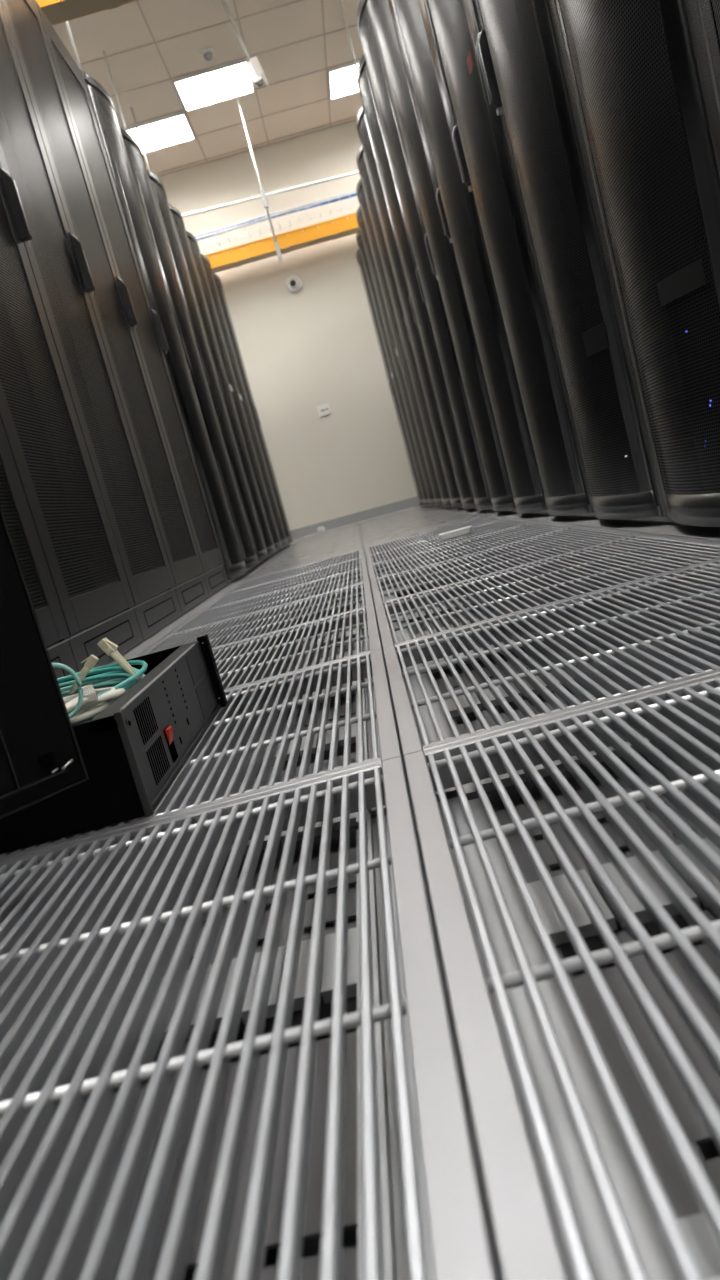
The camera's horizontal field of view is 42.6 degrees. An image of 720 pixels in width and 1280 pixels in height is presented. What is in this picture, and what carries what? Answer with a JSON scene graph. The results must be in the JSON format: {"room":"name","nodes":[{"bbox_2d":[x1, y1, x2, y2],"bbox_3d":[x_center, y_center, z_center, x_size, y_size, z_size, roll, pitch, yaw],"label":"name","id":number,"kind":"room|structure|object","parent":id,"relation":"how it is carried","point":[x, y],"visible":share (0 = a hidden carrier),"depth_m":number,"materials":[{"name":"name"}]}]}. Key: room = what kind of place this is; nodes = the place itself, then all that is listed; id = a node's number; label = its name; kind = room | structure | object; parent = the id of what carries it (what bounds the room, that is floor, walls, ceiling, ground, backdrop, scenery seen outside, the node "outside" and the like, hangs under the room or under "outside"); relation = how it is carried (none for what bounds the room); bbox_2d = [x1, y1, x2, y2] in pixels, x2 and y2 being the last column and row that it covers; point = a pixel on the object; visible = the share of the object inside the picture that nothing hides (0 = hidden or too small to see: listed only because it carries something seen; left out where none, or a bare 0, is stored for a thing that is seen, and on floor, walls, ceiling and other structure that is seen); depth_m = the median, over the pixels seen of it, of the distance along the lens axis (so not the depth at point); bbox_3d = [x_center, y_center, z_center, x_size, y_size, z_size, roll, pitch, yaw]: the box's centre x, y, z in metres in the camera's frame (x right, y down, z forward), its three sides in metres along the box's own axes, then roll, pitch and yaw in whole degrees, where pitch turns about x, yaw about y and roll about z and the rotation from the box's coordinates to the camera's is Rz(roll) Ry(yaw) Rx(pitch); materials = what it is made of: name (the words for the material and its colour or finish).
{"room":"server room","nodes":[
{"label":"server room","id":0,"kind":"room"},
{"bbox_2d":[53,0,364,175],"bbox_3d":[-0.977,-4.002,3.102,7.400,0.100,12.350,-15,8,2],"label":"ceiling","id":1,"kind":"structure","parent":0,"point":[124,27],"depth_m":7.23,"materials":[{"name":"tile"}]},
{"bbox_2d":[66,21,81,70],"bbox_3d":[-1.703,-3.615,5.305,0.013,0.899,0.013,-11,9,24],"label":"rod","id":2,"kind":"object","parent":1,"relation":"hanging from","point":[67,24],"visible":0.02,"depth_m":5.33,"materials":[{"name":"white metal"}]},
{"bbox_2d":[36,0,137,24],"bbox_3d":[-0.846,-3.677,4.372,4.400,0.956,0.176,-15,8,2],"label":"trough","id":3,"kind":"object","parent":1,"relation":"hanging from","point":[56,11],"visible":0.33,"depth_m":4.48,"materials":[{"name":"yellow plastic"}]},
{"bbox_2d":[103,51,127,131],"bbox_3d":[-1.735,-3.824,6.740,0.013,0.899,0.013,-11,9,24],"label":"rod","id":4,"kind":"object","parent":1,"relation":"hanging from","point":[103,51],"visible":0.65,"depth_m":6.71,"materials":[{"name":"white metal"}]},
{"bbox_2d":[130,107,149,170],"bbox_3d":[-1.769,-3.957,7.680,0.013,0.899,0.013,-11,9,24],"label":"rod","id":5,"kind":"object","parent":1,"relation":"hanging from","point":[130,107],"visible":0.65,"depth_m":7.65,"materials":[{"name":"white metal"}]},
{"bbox_2d":[122,111,194,153],"bbox_3d":[-1.803,-4.483,8.198,0.610,0.030,0.560,-15,8,2],"label":"recessed light","id":6,"kind":"object","parent":1,"relation":"in","point":[172,129],"visible":0.67,"depth_m":8.19,"materials":[{"name":"white plastic"}]},
{"bbox_2d":[52,0,360,176],"bbox_3d":[-0.963,-3.951,3.110,7.200,0.006,12.150,-15,8,2],"label":"grid","id":7,"kind":"structure","parent":1,"relation":"attached to","point":[142,13],"depth_m":7.84,"materials":[{"name":"silver metal"}]},
{"bbox_2d":[200,48,213,60],"bbox_3d":[-1.162,-4.468,7.071,0.110,0.061,0.110,-15,8,2],"label":"smoke detector","id":8,"kind":"object","parent":1,"relation":"attached to","point":[207,53],"visible":1,"depth_m":7.04,"materials":[{"name":"white plastic"}]},
{"bbox_2d":[173,58,254,111],"bbox_3d":[-1.192,-4.558,7.601,0.610,0.030,0.560,-15,8,2],"label":"recessed light","id":9,"kind":"object","parent":1,"relation":"in","point":[231,80],"visible":0.88,"depth_m":7.59,"materials":[{"name":"white plastic"}]},
{"bbox_2d":[221,0,268,86],"bbox_3d":[-0.806,-4.167,6.443,0.184,0.644,0.080,-13,9,17],"label":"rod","id":10,"kind":"object","parent":1,"relation":"hanging from","point":[253,67],"visible":1,"depth_m":6.44,"materials":[{"name":"white metal"}]},
{"bbox_2d":[236,97,282,262],"bbox_3d":[-0.875,-3.992,8.034,0.040,1.399,0.040,-15,8,2],"label":"rod","id":11,"kind":"object","parent":1,"relation":"hanging from","point":[262,192],"visible":1,"depth_m":8.03,"materials":[{"name":"white metal"}]},
{"bbox_2d":[182,171,358,217],"bbox_3d":[-0.897,-4.408,8.527,4.401,0.737,0.026,-15,8,2],"label":"conduit","id":12,"kind":"object","parent":1,"relation":"hanging from","point":[355,172],"visible":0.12,"depth_m":8.56,"materials":[{"name":"white plastic"}]},
{"bbox_2d":[194,189,358,252],"bbox_3d":[-0.875,-4.352,8.718,4.404,0.912,0.300,-15,8,2],"label":"cable tray","id":13,"kind":"object","parent":1,"relation":"hanging from","point":[308,210],"visible":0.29,"depth_m":8.72,"materials":[{"name":"white metal"}]},
{"bbox_2d":[196,196,343,240],"bbox_3d":[-0.784,-4.016,8.757,4.400,0.035,0.029,-15,8,2],"label":"cable","id":14,"kind":"object","parent":13,"relation":"in","point":[343,196],"visible":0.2,"depth_m":8.77,"materials":[{"name":"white plastic"}]},
{"bbox_2d":[195,193,354,237],"bbox_3d":[-0.783,-4.003,8.714,4.400,0.035,0.028,-15,8,2],"label":"cable","id":15,"kind":"object","parent":13,"relation":"in","point":[353,193],"visible":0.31,"depth_m":8.71,"materials":[{"name":"blue plastic"}]},
{"bbox_2d":[196,191,355,238],"bbox_3d":[-0.781,-3.991,8.671,4.401,0.035,0.029,-15,8,2],"label":"cable","id":16,"kind":"object","parent":13,"relation":"in","point":[353,191],"visible":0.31,"depth_m":8.66,"materials":[{"name":"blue plastic"}]},
{"bbox_2d":[206,193,356,234],"bbox_3d":[-0.782,-3.997,8.693,4.400,0.035,0.028,-15,8,2],"label":"cable","id":17,"kind":"object","parent":13,"relation":"in","point":[355,193],"visible":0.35,"depth_m":8.68,"materials":[{"name":"blue plastic"}]},
{"bbox_2d":[218,194,347,233],"bbox_3d":[-0.783,-4.010,8.735,4.400,0.035,0.029,-15,8,2],"label":"cable","id":18,"kind":"object","parent":13,"relation":"in","point":[347,194],"visible":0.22,"depth_m":8.74,"materials":[{"name":"white plastic"}]},
{"bbox_2d":[320,195,356,205],"bbox_3d":[-0.785,-4.022,8.778,4.400,0.035,0.029,-15,8,2],"label":"cable","id":19,"kind":"object","parent":13,"relation":"in","point":[353,195],"visible":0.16,"depth_m":8.75,"materials":[{"name":"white plastic"}]},
{"bbox_2d":[204,213,359,272],"bbox_3d":[-0.857,-4.312,8.954,4.400,1.066,0.186,-15,8,2],"label":"trough","id":20,"kind":"object","parent":1,"relation":"hanging from","point":[336,228],"visible":0.37,"depth_m":8.94,"materials":[{"name":"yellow plastic"}]},
{"bbox_2d":[328,60,359,99],"bbox_3d":[0.022,-4.969,8.135,0.610,0.030,0.560,-15,8,2],"label":"recessed light","id":21,"kind":"object","parent":1,"relation":"in","point":[342,80],"visible":0.34,"depth_m":8.14,"materials":[{"name":"white plastic"}]},
{"bbox_2d":[330,67,357,96],"bbox_3d":[0.020,-4.976,8.134,0.585,0.006,0.535,-15,8,2],"label":"diffuser","id":22,"kind":"object","parent":21,"relation":"attached to","point":[343,82],"depth_m":8.14,"materials":[{"name":"white plastic"}]},
{"bbox_2d":[339,0,357,69],"bbox_3d":[-0.050,-4.280,6.731,0.013,0.899,0.013,-11,9,24],"label":"rod","id":23,"kind":"object","parent":1,"relation":"hanging from","point":[339,0],"visible":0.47,"depth_m":6.71,"materials":[{"name":"white metal"}]},
{"bbox_2d":[158,121,417,530],"bbox_3d":[-0.450,-2.855,9.471,7.400,4.310,0.100,-15,8,2],"label":"wall","id":24,"kind":"structure","parent":0,"point":[316,345],"depth_m":9.38,"materials":[{"name":"white paint"}]},
{"bbox_2d":[286,276,301,292],"bbox_3d":[-0.664,-3.569,9.263,0.164,0.164,0.101,-15,8,2],"label":"dome camera","id":25,"kind":"object","parent":24,"relation":"attached to","point":[293,283],"visible":1,"depth_m":9.26,"materials":[{"name":"white plastic"}]},
{"bbox_2d":[317,403,330,416],"bbox_3d":[-0.370,-2.362,9.488,0.130,0.110,0.014,-15,8,2],"label":"wall outlet","id":26,"kind":"object","parent":24,"relation":"attached to","point":[324,409],"visible":1,"depth_m":9.48,"materials":[{"name":"white plastic"}]},
{"bbox_2d":[289,496,419,539],"bbox_3d":[-0.024,-1.278,9.654,7.200,0.105,0.012,-15,8,2],"label":"baseboard","id":27,"kind":"structure","parent":24,"relation":"attached to","point":[298,533],"depth_m":9.65,"materials":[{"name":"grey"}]},
{"bbox_2d":[105,558,719,1279],"bbox_3d":[0.133,0.085,3.723,7.200,0.060,12.150,-15,8,2],"label":"subfloor","id":28,"kind":"structure","parent":0,"point":[709,1150],"depth_m":1.46,"materials":[{"name":"concrete"}]},
{"bbox_2d":[107,505,719,664],"bbox_3d":[0.026,-0.309,3.663,7.200,0.035,12.150,-15,8,2],"label":"floor","id":29,"kind":"structure","parent":0,"point":[664,525],"depth_m":2.68,"materials":[{"name":"grey metal"}]},
{"bbox_2d":[0,419,77,677],"bbox_3d":[-1.392,-0.845,1.577,1.075,2.330,0.598,-15,8,2],"label":"tall cabinet","id":30,"kind":"object","parent":29,"relation":"on","point":[13,502],"visible":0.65,"depth_m":1.92,"materials":[{"name":"black metal"}]},
{"bbox_2d":[0,505,88,818],"bbox_3d":[-1.193,-0.718,0.384,1.475,2.330,0.598,-15,8,2],"label":"tall cabinet","id":31,"kind":"object","parent":29,"relation":"on","point":[41,758],"visible":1,"depth_m":0.66,"materials":[{"name":"black metal"}]},
{"bbox_2d":[0,167,142,671],"bbox_3d":[-1.396,-0.934,2.171,1.075,2.330,0.598,-15,8,2],"label":"tall cabinet","id":32,"kind":"object","parent":29,"relation":"on","point":[38,416],"visible":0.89,"depth_m":2.37,"materials":[{"name":"black metal"}]},
{"bbox_2d":[0,0,181,639],"bbox_3d":[-1.399,-1.024,2.764,1.075,2.330,0.598,-15,8,2],"label":"tall cabinet","id":33,"kind":"object","parent":29,"relation":"on","point":[58,260],"visible":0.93,"depth_m":2.89,"materials":[{"name":"black metal"}]},
{"bbox_2d":[1,0,208,614],"bbox_3d":[-1.402,-1.113,3.357,1.075,2.330,0.598,-15,8,2],"label":"tall cabinet","id":34,"kind":"object","parent":29,"relation":"on","point":[111,302],"visible":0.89,"depth_m":3.43,"materials":[{"name":"black metal"}]},
{"bbox_2d":[36,1,228,596],"bbox_3d":[-1.405,-1.202,3.950,1.075,2.330,0.598,-15,8,2],"label":"tall cabinet","id":35,"kind":"object","parent":29,"relation":"on","point":[149,334],"visible":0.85,"depth_m":4.01,"materials":[{"name":"black metal"}]},
{"bbox_2d":[81,71,246,580],"bbox_3d":[-1.403,-1.303,4.542,1.091,2.350,0.594,-15,8,2],"label":"rack","id":36,"kind":"object","parent":29,"relation":"on","point":[177,360],"visible":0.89,"depth_m":4.42,"materials":[{"name":"black metal"}]},
{"bbox_2d":[119,128,258,568],"bbox_3d":[-1.407,-1.392,5.135,1.091,2.350,0.594,-15,8,2],"label":"rack","id":37,"kind":"object","parent":29,"relation":"on","point":[198,373],"visible":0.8,"depth_m":5.04,"materials":[{"name":"black metal"}]},
{"bbox_2d":[147,170,268,561],"bbox_3d":[-1.410,-1.481,5.729,1.091,2.350,0.594,-15,8,2],"label":"rack","id":38,"kind":"object","parent":29,"relation":"on","point":[215,388],"visible":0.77,"depth_m":5.64,"materials":[{"name":"black metal"}]},
{"bbox_2d":[168,203,276,555],"bbox_3d":[-1.410,-1.571,6.322,1.097,2.350,0.594,-15,8,2],"label":"rack","id":39,"kind":"object","parent":29,"relation":"on","point":[178,221],"visible":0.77,"depth_m":6.24,"materials":[{"name":"black metal"}]},
{"bbox_2d":[185,231,282,550],"bbox_3d":[-1.413,-1.660,6.915,1.097,2.350,0.594,-15,8,2],"label":"rack","id":40,"kind":"object","parent":29,"relation":"on","point":[240,410],"visible":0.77,"depth_m":6.85,"materials":[{"name":"black metal"}]},
{"bbox_2d":[199,253,288,546],"bbox_3d":[-1.419,-1.749,7.509,1.091,2.350,0.594,-15,8,2],"label":"rack","id":41,"kind":"object","parent":29,"relation":"on","point":[206,262],"visible":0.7,"depth_m":7.44,"materials":[{"name":"black metal"}]},
{"bbox_2d":[212,273,292,543],"bbox_3d":[-1.423,-1.838,8.102,1.091,2.350,0.594,-15,8,2],"label":"rack","id":42,"kind":"object","parent":29,"relation":"on","point":[217,279],"visible":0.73,"depth_m":8.05,"materials":[{"name":"black metal"}]},
{"bbox_2d":[0,515,719,1279],"bbox_3d":[0.038,-0.088,2.305,1.199,0.068,4.199,-15,8,2],"label":"floor","id":43,"kind":"structure","parent":29,"relation":"in","point":[369,1129],"depth_m":0.52,"materials":[{"name":"metal"}]},
{"bbox_2d":[0,634,227,853],"bbox_3d":[-0.396,0.127,1.071,0.410,0.103,0.463,-15,8,2],"label":"chassis","id":44,"kind":"object","parent":43,"relation":"on","point":[133,751],"visible":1,"depth_m":0.86,"materials":[{"name":"black metal"}]},
{"bbox_2d":[52,663,82,717],"bbox_3d":[-0.282,0.049,0.858,0.049,0.056,0.004,-19,9,-24],"label":"cable","id":45,"kind":"object","parent":44,"relation":"in","point":[58,665],"visible":0.38,"depth_m":0.86,"materials":[{"name":"teal plastic"}]},
{"bbox_2d":[63,687,125,724],"bbox_3d":[-0.320,0.078,0.947,0.166,0.019,0.109,-15,8,2],"label":"cable","id":46,"kind":"object","parent":44,"relation":"in","point":[86,711],"visible":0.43,"depth_m":0.92,"materials":[{"name":"white plastic"}]},
{"bbox_2d":[69,654,98,693],"bbox_3d":[-0.296,0.036,0.988,0.041,0.035,0.008,-15,8,2],"label":"connector","id":47,"kind":"object","parent":46,"relation":"on","point":[92,660],"visible":0.97,"depth_m":0.98,"materials":[{"name":"beige plastic"}]},
{"bbox_2d":[57,660,147,713],"bbox_3d":[-0.373,0.077,1.048,0.266,0.018,0.379,-15,8,2],"label":"cable","id":48,"kind":"object","parent":44,"relation":"in","point":[117,670],"visible":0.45,"depth_m":1.18,"materials":[{"name":"teal plastic"}]},
{"bbox_2d":[65,684,97,711],"bbox_3d":[-0.283,0.064,0.904,0.041,0.019,0.104,-12,9,23],"label":"plug","id":49,"kind":"object","parent":48,"relation":"on","point":[89,693],"visible":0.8,"depth_m":0.91,"materials":[{"name":"white plastic"}]},
{"bbox_2d":[97,638,140,680],"bbox_3d":[-0.267,0.022,1.026,0.032,0.055,0.018,-15,8,2],"label":"connector","id":50,"kind":"object","parent":48,"relation":"on","point":[107,646],"visible":1,"depth_m":1.02,"materials":[{"name":"beige plastic"}]},
{"bbox_2d":[60,674,144,725],"bbox_3d":[-0.369,0.090,1.056,0.276,0.018,0.379,-15,8,2],"label":"cable","id":51,"kind":"object","parent":44,"relation":"in","point":[111,682],"visible":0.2,"depth_m":1.21,"materials":[{"name":"teal plastic"}]},
{"bbox_2d":[164,725,177,762],"bbox_3d":[-0.201,0.111,0.982,0.002,0.036,0.022,-15,8,2],"label":"switch","id":52,"kind":"object","parent":44,"relation":"attached to","point":[170,743],"depth_m":0.98,"materials":[{"name":"red plastic"}]},
{"bbox_2d":[243,543,364,580],"bbox_3d":[-0.269,-0.384,4.686,0.599,0.036,0.599,-15,8,2],"label":"floor panel","id":53,"kind":"object","parent":43,"relation":"attached to","point":[356,547],"visible":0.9,"depth_m":4.66,"materials":[{"name":"metal"}]},
{"bbox_2d":[257,538,362,570],"bbox_3d":[-0.272,-0.473,5.280,0.599,0.036,0.599,-15,8,2],"label":"floor panel","id":54,"kind":"object","parent":43,"relation":"attached to","point":[358,541],"visible":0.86,"depth_m":5.27,"materials":[{"name":"metal"}]},
{"bbox_2d":[267,535,361,563],"bbox_3d":[-0.275,-0.563,5.873,0.599,0.036,0.599,-15,8,2],"label":"floor panel","id":55,"kind":"object","parent":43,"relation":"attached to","point":[358,536],"visible":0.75,"depth_m":5.87,"materials":[{"name":"metal"}]},
{"bbox_2d":[275,532,360,557],"bbox_3d":[-0.279,-0.652,6.466,0.599,0.036,0.599,-15,8,2],"label":"floor panel","id":56,"kind":"object","parent":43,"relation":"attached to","point":[358,533],"visible":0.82,"depth_m":6.46,"materials":[{"name":"tile"}]},
{"bbox_2d":[282,529,360,552],"bbox_3d":[-0.282,-0.741,7.060,0.599,0.036,0.599,-15,8,2],"label":"floor panel","id":57,"kind":"object","parent":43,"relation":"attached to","point":[356,531],"visible":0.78,"depth_m":7.06,"materials":[{"name":"metal"}]},
{"bbox_2d":[288,527,360,548],"bbox_3d":[-0.285,-0.830,7.653,0.599,0.036,0.599,-15,8,2],"label":"floor panel","id":58,"kind":"object","parent":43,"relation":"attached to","point":[358,528],"visible":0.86,"depth_m":7.66,"materials":[{"name":"metal"}]},
{"bbox_2d":[294,526,359,544],"bbox_3d":[-0.288,-0.920,8.246,0.599,0.036,0.599,-15,8,2],"label":"floor panel","id":59,"kind":"object","parent":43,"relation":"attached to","point":[355,526],"visible":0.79,"depth_m":8.25,"materials":[{"name":"tile"}]},
{"bbox_2d":[298,524,359,541],"bbox_3d":[-0.291,-1.009,8.839,0.599,0.036,0.599,-15,8,2],"label":"floor panel","id":60,"kind":"object","parent":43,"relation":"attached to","point":[356,524],"visible":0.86,"depth_m":8.86,"materials":[{"name":"tile"}]},
{"bbox_2d":[302,523,358,538],"bbox_3d":[-0.294,-1.091,9.383,0.599,0.036,0.497,-15,8,2],"label":"floor panel","id":61,"kind":"object","parent":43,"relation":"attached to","point":[356,523],"visible":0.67,"depth_m":9.39,"materials":[{"name":"metal"}]},
{"bbox_2d":[317,526,324,532],"bbox_3d":[-0.403,-1.145,9.587,0.087,0.066,0.056,-15,8,2],"label":"paper scrap","id":62,"kind":"object","parent":61,"relation":"on","point":[321,529],"visible":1,"depth_m":9.57,"materials":[{"name":"white paper"}]},
{"bbox_2d":[359,508,414,523],"bbox_3d":[0.285,-1.245,9.363,0.599,0.036,0.497,-15,8,2],"label":"floor panel","id":63,"kind":"object","parent":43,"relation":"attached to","point":[411,508],"visible":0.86,"depth_m":9.38,"materials":[{"name":"metal"}]},
{"bbox_2d":[359,508,421,524],"bbox_3d":[0.288,-1.163,8.819,0.599,0.036,0.599,-15,8,2],"label":"floor panel","id":64,"kind":"object","parent":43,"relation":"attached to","point":[415,508],"visible":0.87,"depth_m":8.82,"materials":[{"name":"tile"}]},
{"bbox_2d":[360,508,424,526],"bbox_3d":[0.291,-1.074,8.226,0.599,0.036,0.599,-15,8,2],"label":"floor panel","id":65,"kind":"object","parent":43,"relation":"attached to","point":[422,508],"visible":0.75,"depth_m":8.24,"materials":[{"name":"tile"}]},
{"bbox_2d":[360,509,432,528],"bbox_3d":[0.295,-0.985,7.633,0.599,0.036,0.599,-15,8,2],"label":"floor panel","id":66,"kind":"object","parent":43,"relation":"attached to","point":[425,510],"visible":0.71,"depth_m":7.63,"materials":[{"name":"tile"}]},
{"bbox_2d":[360,510,438,530],"bbox_3d":[0.298,-0.895,7.040,0.599,0.036,0.599,-15,8,2],"label":"floor panel","id":67,"kind":"object","parent":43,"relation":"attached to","point":[430,511],"visible":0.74,"depth_m":7.04,"materials":[{"name":"tile"}]},
{"bbox_2d":[361,510,446,534],"bbox_3d":[0.301,-0.806,6.446,0.599,0.036,0.599,-15,8,2],"label":"floor panel","id":68,"kind":"object","parent":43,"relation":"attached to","point":[439,511],"visible":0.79,"depth_m":6.45,"materials":[{"name":"tile"}]},
{"bbox_2d":[361,511,456,537],"bbox_3d":[0.304,-0.717,5.853,0.599,0.036,0.599,-15,8,2],"label":"floor panel","id":69,"kind":"object","parent":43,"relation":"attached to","point":[447,512],"visible":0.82,"depth_m":5.85,"materials":[{"name":"metal"}]},
{"bbox_2d":[362,512,469,542],"bbox_3d":[0.307,-0.628,5.260,0.599,0.036,0.599,-15,8,2],"label":"floor panel","id":70,"kind":"object","parent":43,"relation":"attached to","point":[458,514],"visible":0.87,"depth_m":5.25,"materials":[{"name":"tile"}]},
{"bbox_2d":[363,514,485,547],"bbox_3d":[0.311,-0.539,4.666,0.599,0.036,0.599,-15,8,2],"label":"floor panel","id":71,"kind":"object","parent":43,"relation":"attached to","point":[467,517],"visible":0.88,"depth_m":4.64,"materials":[{"name":"metal"}]},
{"bbox_2d":[439,526,472,540],"bbox_3d":[0.360,-0.400,3.460,0.131,0.024,0.069,-16,8,-4],"label":"scrap","id":72,"kind":"object","parent":43,"relation":"on","point":[464,530],"visible":1,"depth_m":3.43,"materials":[{"name":"white"}]},
{"bbox_2d":[356,249,423,505],"bbox_3d":[0.796,-2.529,8.617,1.102,2.370,0.594,-15,8,2],"label":"rack","id":73,"kind":"object","parent":29,"relation":"on","point":[358,256],"visible":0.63,"depth_m":8.58,"materials":[{"name":"black metal"}]},
{"bbox_2d":[356,230,429,505],"bbox_3d":[0.800,-2.440,8.023,1.102,2.370,0.594,-15,8,2],"label":"rack","id":74,"kind":"object","parent":29,"relation":"on","point":[384,337],"visible":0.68,"depth_m":8.01,"materials":[{"name":"black metal"}]},
{"bbox_2d":[356,206,435,506],"bbox_3d":[0.805,-2.352,7.430,1.097,2.370,0.594,-15,8,2],"label":"rack","id":75,"kind":"object","parent":29,"relation":"on","point":[359,217],"visible":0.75,"depth_m":7.40,"materials":[{"name":"black metal"}]},
{"bbox_2d":[356,178,442,506],"bbox_3d":[0.806,-2.262,6.837,1.102,2.370,0.594,-15,8,2],"label":"rack","id":76,"kind":"object","parent":29,"relation":"on","point":[360,192],"visible":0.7,"depth_m":6.81,"materials":[{"name":"black metal"}]},
{"bbox_2d":[356,144,451,507],"bbox_3d":[0.812,-2.173,6.243,1.097,2.370,0.594,-15,8,2],"label":"rack","id":77,"kind":"object","parent":29,"relation":"on","point":[361,162],"visible":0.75,"depth_m":6.21,"materials":[{"name":"black metal"}]},
{"bbox_2d":[356,105,462,507],"bbox_3d":[0.815,-2.084,5.650,1.097,2.370,0.594,-15,8,2],"label":"rack","id":78,"kind":"object","parent":29,"relation":"on","point":[412,329],"visible":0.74,"depth_m":5.60,"materials":[{"name":"black metal"}]},
{"bbox_2d":[356,54,475,508],"bbox_3d":[0.818,-1.995,5.057,1.097,2.370,0.594,-15,8,2],"label":"rack","id":79,"kind":"object","parent":29,"relation":"on","point":[364,83],"visible":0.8,"depth_m":5.00,"materials":[{"name":"black metal"}]},
{"bbox_2d":[357,0,492,509],"bbox_3d":[0.821,-1.905,4.463,1.097,2.370,0.594,-15,8,2],"label":"rack","id":80,"kind":"object","parent":29,"relation":"on","point":[430,289],"visible":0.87,"depth_m":4.40,"materials":[{"name":"black metal"}]},
{"bbox_2d":[370,0,515,510],"bbox_3d":[0.824,-1.816,3.870,1.097,2.370,0.594,-15,8,2],"label":"rack","id":81,"kind":"object","parent":29,"relation":"on","point":[442,256],"visible":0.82,"depth_m":3.83,"materials":[{"name":"black metal"}]},
{"bbox_2d":[394,0,547,512],"bbox_3d":[0.828,-1.727,3.277,1.097,2.370,0.594,-15,8,2],"label":"rack","id":82,"kind":"object","parent":29,"relation":"on","point":[457,205],"visible":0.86,"depth_m":3.24,"materials":[{"name":"black metal"}]},
{"bbox_2d":[428,0,594,515],"bbox_3d":[0.831,-1.638,2.683,1.097,2.370,0.594,-15,8,2],"label":"rack","id":83,"kind":"object","parent":29,"relation":"on","point":[481,137],"visible":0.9,"depth_m":2.66,"materials":[{"name":"black metal"}]},
{"bbox_2d":[476,0,667,519],"bbox_3d":[0.834,-1.548,2.090,1.097,2.370,0.594,-15,8,2],"label":"rack","id":84,"kind":"object","parent":29,"relation":"on","point":[521,44],"visible":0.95,"depth_m":2.08,"materials":[{"name":"black metal"}]},
{"bbox_2d":[556,0,719,526],"bbox_3d":[0.837,-1.459,1.497,1.097,2.370,0.594,-15,8,2],"label":"rack","id":85,"kind":"object","parent":29,"relation":"on","point":[643,75],"visible":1,"depth_m":1.62,"materials":[{"name":"black metal"}]},
{"bbox_2d":[700,0,719,99],"bbox_3d":[0.840,-1.370,0.903,1.097,2.370,0.594,-15,8,2],"label":"rack","id":86,"kind":"object","parent":29,"relation":"on","point":[710,9],"visible":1,"depth_m":1.26,"materials":[{"name":"black metal"}]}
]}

